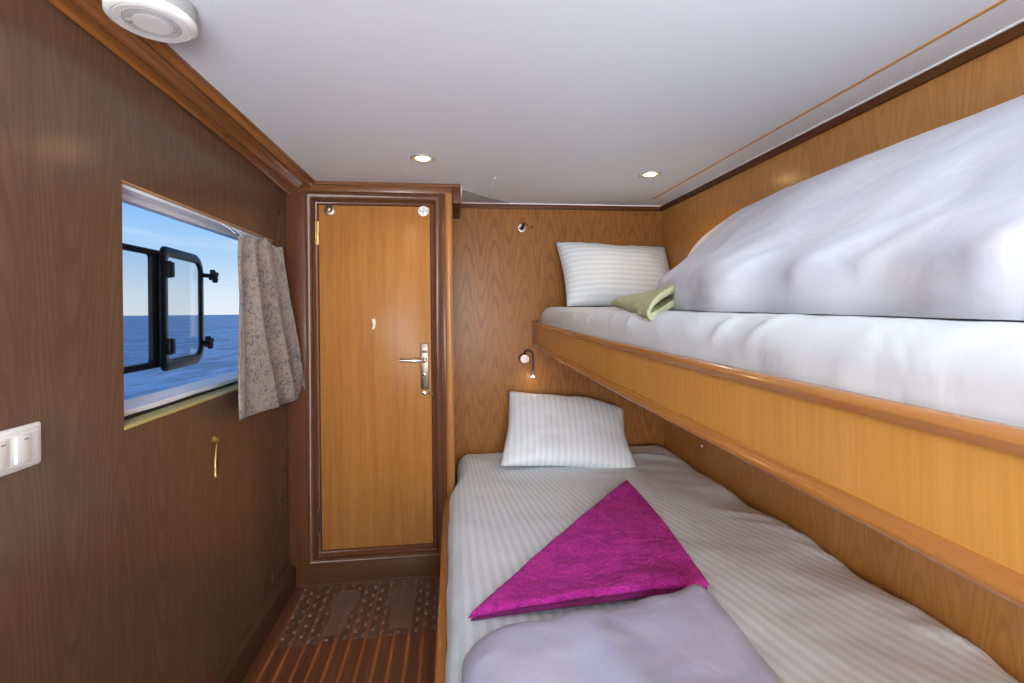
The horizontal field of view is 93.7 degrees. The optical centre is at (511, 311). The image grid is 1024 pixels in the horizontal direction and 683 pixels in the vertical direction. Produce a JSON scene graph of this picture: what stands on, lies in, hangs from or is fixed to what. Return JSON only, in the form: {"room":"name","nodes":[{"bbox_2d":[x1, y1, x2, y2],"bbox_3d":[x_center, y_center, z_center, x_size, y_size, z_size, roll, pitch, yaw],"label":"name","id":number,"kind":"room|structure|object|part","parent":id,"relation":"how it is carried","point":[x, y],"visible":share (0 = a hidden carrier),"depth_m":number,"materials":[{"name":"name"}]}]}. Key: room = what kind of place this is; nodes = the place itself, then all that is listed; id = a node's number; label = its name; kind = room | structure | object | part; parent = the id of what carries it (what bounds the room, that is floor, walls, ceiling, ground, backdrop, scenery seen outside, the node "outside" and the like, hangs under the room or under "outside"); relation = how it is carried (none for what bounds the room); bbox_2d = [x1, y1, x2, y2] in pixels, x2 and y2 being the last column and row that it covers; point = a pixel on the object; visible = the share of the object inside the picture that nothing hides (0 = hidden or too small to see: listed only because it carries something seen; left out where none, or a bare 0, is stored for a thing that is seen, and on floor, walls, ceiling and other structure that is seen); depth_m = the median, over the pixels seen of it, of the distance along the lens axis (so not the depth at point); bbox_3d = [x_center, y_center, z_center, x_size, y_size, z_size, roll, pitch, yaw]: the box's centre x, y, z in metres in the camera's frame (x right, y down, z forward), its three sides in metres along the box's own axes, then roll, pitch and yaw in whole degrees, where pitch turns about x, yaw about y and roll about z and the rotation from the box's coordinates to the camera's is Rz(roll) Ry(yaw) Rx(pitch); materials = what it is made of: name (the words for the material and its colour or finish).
{"room":"ship cabin","nodes":[
{"label":"ship cabin","id":0,"kind":"room"},
{"bbox_2d":[0,0,288,682],"bbox_3d":[-0.831,0.348,0.268,0.050,1.920,4.735,-1,0,-7],"label":"wall","id":1,"kind":"structure","parent":0,"point":[124,557],"depth_m":1.06,"materials":[{"name":"brown wood"}]},
{"bbox_2d":[0,422,40,476],"bbox_3d":[-0.867,0.242,0.829,0.017,0.077,0.133,-1,0,-7],"label":"light switch","id":2,"kind":"object","parent":1,"relation":"attached to","point":[20,446],"visible":1,"depth_m":0.84,"materials":[{"name":"white plastic"}]},
{"bbox_2d":[47,0,315,193],"bbox_3d":[-0.721,-0.584,0.088,0.142,0.065,4.350,-1,0,-7],"label":"trim","id":3,"kind":"structure","parent":1,"relation":"attached to","point":[156,61],"depth_m":1.29,"materials":[{"name":"brown wood"}]},
{"bbox_2d":[121,180,272,429],"bbox_3d":[-1.030,-0.015,1.597,0.121,0.591,0.982,-1,0,-7],"label":"window","id":4,"kind":"structure","parent":1,"relation":"in","point":[140,410],"depth_m":1.43,"materials":[{"name":"white paint"}]},
{"bbox_2d":[122,243,218,373],"bbox_3d":[-1.168,-0.011,1.556,0.137,0.436,1.018,-1,0,-17],"label":"window","id":5,"kind":"structure","parent":4,"relation":"attached to","point":[160,346],"depth_m":1.65,"materials":[{"name":"black paint"}]},
{"bbox_3d":[-1.208,-0.010,1.552,0.018,0.403,0.225,-1,0,-7],"label":"fixed frame","id":6,"kind":"part","parent":5,"relation":"part of","materials":[{"name":"black paint"}]},
{"bbox_3d":[-1.238,-0.010,1.811,0.010,0.436,0.355,-1,0,-13],"label":"sash frame","id":7,"kind":"part","parent":5,"relation":"part of","materials":[{"name":"black paint"}]},
{"bbox_3d":[-1.258,0.127,1.986,0.032,0.054,0.054,-1,0,-7],"label":"clamp knob","id":8,"kind":"part","parent":5,"relation":"part of","materials":[{"name":"black paint"}]},
{"bbox_3d":[-1.262,-0.150,2.013,0.028,0.054,0.092,-1,0,2],"label":"clamp knob","id":9,"kind":"part","parent":5,"relation":"part of","materials":[{"name":"black paint"}]},
{"bbox_3d":[-1.059,-0.016,1.594,0.063,0.589,0.982,-1,0,-7],"label":"frame","id":10,"kind":"part","parent":4,"relation":"part of","materials":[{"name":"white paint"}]},
{"bbox_3d":[-0.995,0.276,1.601,0.055,0.008,0.958,-1,0,-7],"label":"sill","id":11,"kind":"part","parent":4,"relation":"part of","materials":[{"name":"green wood"}]},
{"bbox_2d":[224,225,304,419],"bbox_3d":[-0.972,0.061,1.952,0.111,0.726,0.746,-1,0,-7],"label":"curtain","id":12,"kind":"object","parent":4,"relation":"hanging from","point":[269,366],"visible":1,"depth_m":1.82,"materials":[{"name":"fabric"}]},
{"bbox_2d":[210,434,221,477],"bbox_3d":[-0.950,0.463,1.544,0.023,0.137,0.038,-1,0,-7],"label":"hook","id":13,"kind":"object","parent":1,"relation":"attached to","point":[215,439],"visible":1,"depth_m":1.54,"materials":[{"name":"gold metal"}]},
{"bbox_2d":[212,564,295,682],"bbox_3d":[-0.759,1.230,0.082,0.030,0.114,4.350,-1,0,-7],"label":"baseboard","id":14,"kind":"structure","parent":1,"relation":"attached to","point":[239,662],"depth_m":1.82,"materials":[{"name":"brown wood"}]},
{"bbox_2d":[286,191,309,587],"bbox_3d":[-1.004,0.363,2.269,0.094,1.853,0.050,-1,0,-7],"label":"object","id":15,"kind":"structure","parent":1,"relation":"attached to","point":[295,201],"depth_m":2.24,"materials":[{"name":"brown wood"}]},
{"bbox_2d":[242,577,439,682],"bbox_3d":[0.198,1.303,0.418,2.210,0.050,4.785,-1,0,-7],"label":"floor","id":16,"kind":"structure","parent":0,"point":[385,631],"depth_m":1.90,"materials":[{"name":"brown wood"}]},
{"bbox_2d":[434,497,449,682],"bbox_3d":[0.486,1.079,0.982,1.292,0.392,3.633,-1,0,-7],"label":"bed","id":17,"kind":"object","parent":16,"relation":"on","point":[441,639],"visible":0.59,"depth_m":1.45,"materials":[{"name":"brown wood"}]},
{"bbox_2d":[445,445,1019,682],"bbox_3d":[0.495,0.917,0.991,1.265,0.310,3.609,-1,0,-7],"label":"mattress","id":18,"kind":"object","parent":17,"relation":"on","point":[809,617],"visible":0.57,"depth_m":1.42,"materials":[{"name":"white fabric"}]},
{"bbox_2d":[500,391,635,467],"bbox_3d":[0.281,0.627,2.539,0.707,0.380,0.333,-1,0,-4],"label":"pillow","id":19,"kind":"object","parent":18,"relation":"on","point":[543,429],"visible":1,"depth_m":2.45,"materials":[{"name":"white fabric"}]},
{"bbox_2d":[468,480,708,620],"bbox_3d":[0.402,0.753,1.555,0.487,0.041,1.149,-1,0,33],"label":"towel","id":20,"kind":"object","parent":18,"relation":"on","point":[620,548],"visible":0.99,"depth_m":1.41,"materials":[{"name":"fabric"}]},
{"bbox_2d":[462,584,783,682],"bbox_3d":[0.271,0.729,0.503,0.644,0.109,1.435,-1,0,-7],"label":"duvet","id":21,"kind":"object","parent":18,"relation":"on","point":[685,635],"visible":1,"depth_m":1.01,"materials":[{"name":"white fabric"}]},
{"bbox_2d":[307,556,440,586],"bbox_3d":[-0.635,1.236,2.311,0.660,0.100,0.054,-1,0,-7],"label":"trim","id":22,"kind":"structure","parent":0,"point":[421,567],"depth_m":2.29,"materials":[{"name":"brown wood"}]},
{"bbox_2d":[305,192,446,564],"bbox_3d":[-0.642,0.310,2.303,0.650,1.753,0.072,-1,0,-7],"label":"door frame","id":23,"kind":"structure","parent":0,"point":[316,555],"depth_m":2.28,"materials":[{"name":"brown wood"}]},
{"bbox_2d":[315,205,432,549],"bbox_3d":[-0.651,0.306,2.284,0.542,1.632,0.096,-1,0,-7],"label":"door","id":24,"kind":"structure","parent":23,"relation":"in","point":[375,278],"depth_m":2.29,"materials":[{"name":"brown wood"}]},
{"bbox_3d":[-0.469,0.233,2.282,0.126,0.026,0.047,-1,0,-7],"label":"lever","id":25,"kind":"part","parent":24,"relation":"part of","materials":[{"name":"silver metal"}]},
{"bbox_3d":[-0.421,0.263,2.316,0.038,0.219,0.015,-1,0,-7],"label":"handle plate","id":26,"kind":"part","parent":24,"relation":"part of","materials":[{"name":"silver metal"}]},
{"bbox_2d":[452,208,663,486],"bbox_3d":[0.305,0.337,2.818,1.294,1.920,0.050,-1,0,-7],"label":"wall","id":27,"kind":"structure","parent":0,"point":[505,277],"depth_m":2.76,"materials":[{"name":"brown wood"}]},
{"bbox_2d":[298,181,460,218],"bbox_3d":[-0.675,-0.567,2.470,0.814,0.092,0.403,-1,0,-7],"label":"trim","id":28,"kind":"structure","parent":27,"relation":"attached to","point":[318,186],"depth_m":2.29,"materials":[{"name":"brown wood"}]},
{"bbox_2d":[444,193,454,496],"bbox_3d":[-0.323,0.357,2.514,0.038,1.853,0.401,-1,0,-7],"label":"trim","id":29,"kind":"structure","parent":27,"relation":"attached to","point":[447,197],"depth_m":2.32,"materials":[{"name":"brown wood"}]},
{"bbox_2d":[517,222,525,231],"bbox_3d":[0.058,-0.483,2.744,0.052,0.055,0.038,-1,0,-7],"label":"coat hook","id":30,"kind":"object","parent":27,"relation":"attached to","point":[521,227],"visible":1,"depth_m":2.75,"materials":[{"name":"silver metal"}]},
{"bbox_2d":[519,349,534,376],"bbox_3d":[0.084,0.292,2.728,0.083,0.156,0.074,-1,0,-7],"label":"reading lamp","id":31,"kind":"object","parent":27,"relation":"attached to","point":[524,358],"visible":1,"depth_m":2.73,"materials":[{"name":"silver metal"}]},
{"bbox_2d":[460,185,659,211],"bbox_3d":[0.321,-0.598,2.602,1.196,0.050,0.385,-1,0,-7],"label":"trim","id":32,"kind":"structure","parent":27,"relation":"attached to","point":[463,205],"depth_m":2.78,"materials":[{"name":"brown wood"}]},
{"bbox_2d":[167,0,1023,205],"bbox_3d":[0.184,-0.660,0.419,2.120,0.084,4.785,-1,0,-7],"label":"ceiling","id":33,"kind":"structure","parent":0,"point":[555,101],"depth_m":1.26,"materials":[{"name":"white paint"}]},
{"bbox_2d":[102,0,197,43],"bbox_3d":[-0.707,-0.588,0.944,0.151,0.050,0.151,-1,0,-7],"label":"smoke detector","id":34,"kind":"object","parent":33,"relation":"attached to","point":[166,21],"visible":1,"depth_m":0.93,"materials":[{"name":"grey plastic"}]},
{"bbox_2d":[410,154,435,162],"bbox_3d":[-0.358,-0.618,1.931,0.102,0.012,0.102,-1,0,-7],"label":"recessed light","id":35,"kind":"object","parent":33,"relation":"in","point":[421,158],"visible":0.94,"depth_m":1.93,"materials":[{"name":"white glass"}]},
{"bbox_3d":[-0.358,-0.616,1.931,0.054,0.005,0.054,-1,0,-7],"label":"bulb","id":36,"kind":"part","parent":35,"relation":"part of","materials":[{"name":"white glass"}]},
{"bbox_2d":[461,190,508,202],"bbox_3d":[-0.132,-0.663,2.581,0.420,0.092,0.415,-1,0,-7],"label":"ceiling panel","id":37,"kind":"object","parent":33,"relation":"attached to","point":[467,196],"visible":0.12,"depth_m":2.63,"materials":[{"name":"grey paint"}]},
{"bbox_2d":[489,177,495,194],"bbox_3d":[-0.095,-0.618,2.364,0.008,0.007,0.315,-1,0,-7],"label":"ceiling strip","id":38,"kind":"object","parent":33,"relation":"attached to","point":[494,177],"visible":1,"depth_m":2.35,"materials":[{"name":"white"}]},
{"bbox_2d":[638,171,661,177],"bbox_3d":[0.629,-0.628,2.191,0.102,0.012,0.102,-1,0,-7],"label":"recessed light","id":39,"kind":"object","parent":33,"relation":"in","point":[650,174],"visible":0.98,"depth_m":2.18,"materials":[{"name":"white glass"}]},
{"bbox_2d":[653,0,1006,198],"bbox_3d":[1.063,-0.631,0.412,0.010,0.006,4.557,-1,0,-7],"label":"ceiling strip","id":40,"kind":"object","parent":33,"relation":"attached to","point":[1001,1],"visible":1,"depth_m":1.29,"materials":[{"name":"brown wood"}]},
{"bbox_2d":[661,35,1023,682],"bbox_3d":[1.214,0.328,0.519,0.050,1.920,4.735,-1,0,-7],"label":"wall","id":41,"kind":"structure","parent":0,"point":[987,620],"depth_m":1.44,"materials":[{"name":"brown wood"}]},
{"bbox_2d":[531,320,1023,608],"bbox_3d":[0.726,0.141,1.013,0.793,0.192,3.635,-1,0,-7],"label":"bunk","id":42,"kind":"object","parent":41,"relation":"attached to","point":[946,487],"visible":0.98,"depth_m":0.54,"materials":[{"name":"brown wood"}]},
{"bbox_3d":[0.353,0.086,0.968,0.037,0.066,3.635,-1,0,-7],"label":"rail","id":43,"kind":"part","parent":42,"relation":"part of","materials":[{"name":"brown wood"}]},
{"bbox_2d":[541,307,1023,427],"bbox_3d":[0.746,0.091,1.014,0.749,0.246,3.631,-1,0,-7],"label":"mattress","id":44,"kind":"object","parent":42,"relation":"on","point":[968,367],"visible":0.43,"depth_m":0.60,"materials":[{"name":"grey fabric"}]},
{"bbox_2d":[555,241,669,306],"bbox_3d":[0.591,-0.203,2.670,0.667,0.390,0.257,-1,0,-13],"label":"pillow","id":45,"kind":"object","parent":44,"relation":"on","point":[595,274],"visible":0.8,"depth_m":2.58,"materials":[{"name":"white fabric"}]},
{"bbox_2d":[611,284,674,319],"bbox_3d":[0.403,-0.028,1.470,0.121,0.099,0.506,-1,0,1],"label":"towel","id":46,"kind":"object","parent":44,"relation":"on","point":[648,304],"visible":0.95,"depth_m":1.31,"materials":[{"name":"fabric"}]},
{"bbox_2d":[656,95,1023,319],"bbox_3d":[0.767,-0.221,1.032,0.699,0.466,2.862,-1,0,-7],"label":"duvet","id":47,"kind":"object","parent":44,"relation":"on","point":[929,224],"visible":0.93,"depth_m":0.74,"materials":[{"name":"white fabric"}]},
{"bbox_2d":[660,18,1023,210],"bbox_3d":[1.171,-0.617,0.515,0.017,0.030,4.735,-1,0,-7],"label":"trim","id":48,"kind":"structure","parent":41,"relation":"attached to","point":[1014,31],"depth_m":1.38,"materials":[{"name":"brown wood"}]},
{"label":"outside","id":49,"kind":"structure","parent":0,"visible":0},
{"bbox_2d":[123,315,238,400],"bbox_3d":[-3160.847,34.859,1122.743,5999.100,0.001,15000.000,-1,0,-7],"label":"sea","id":50,"kind":"structure","parent":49,"point":[223,358],"depth_m":51.73,"materials":[{"name":"liquid"}]}
]}

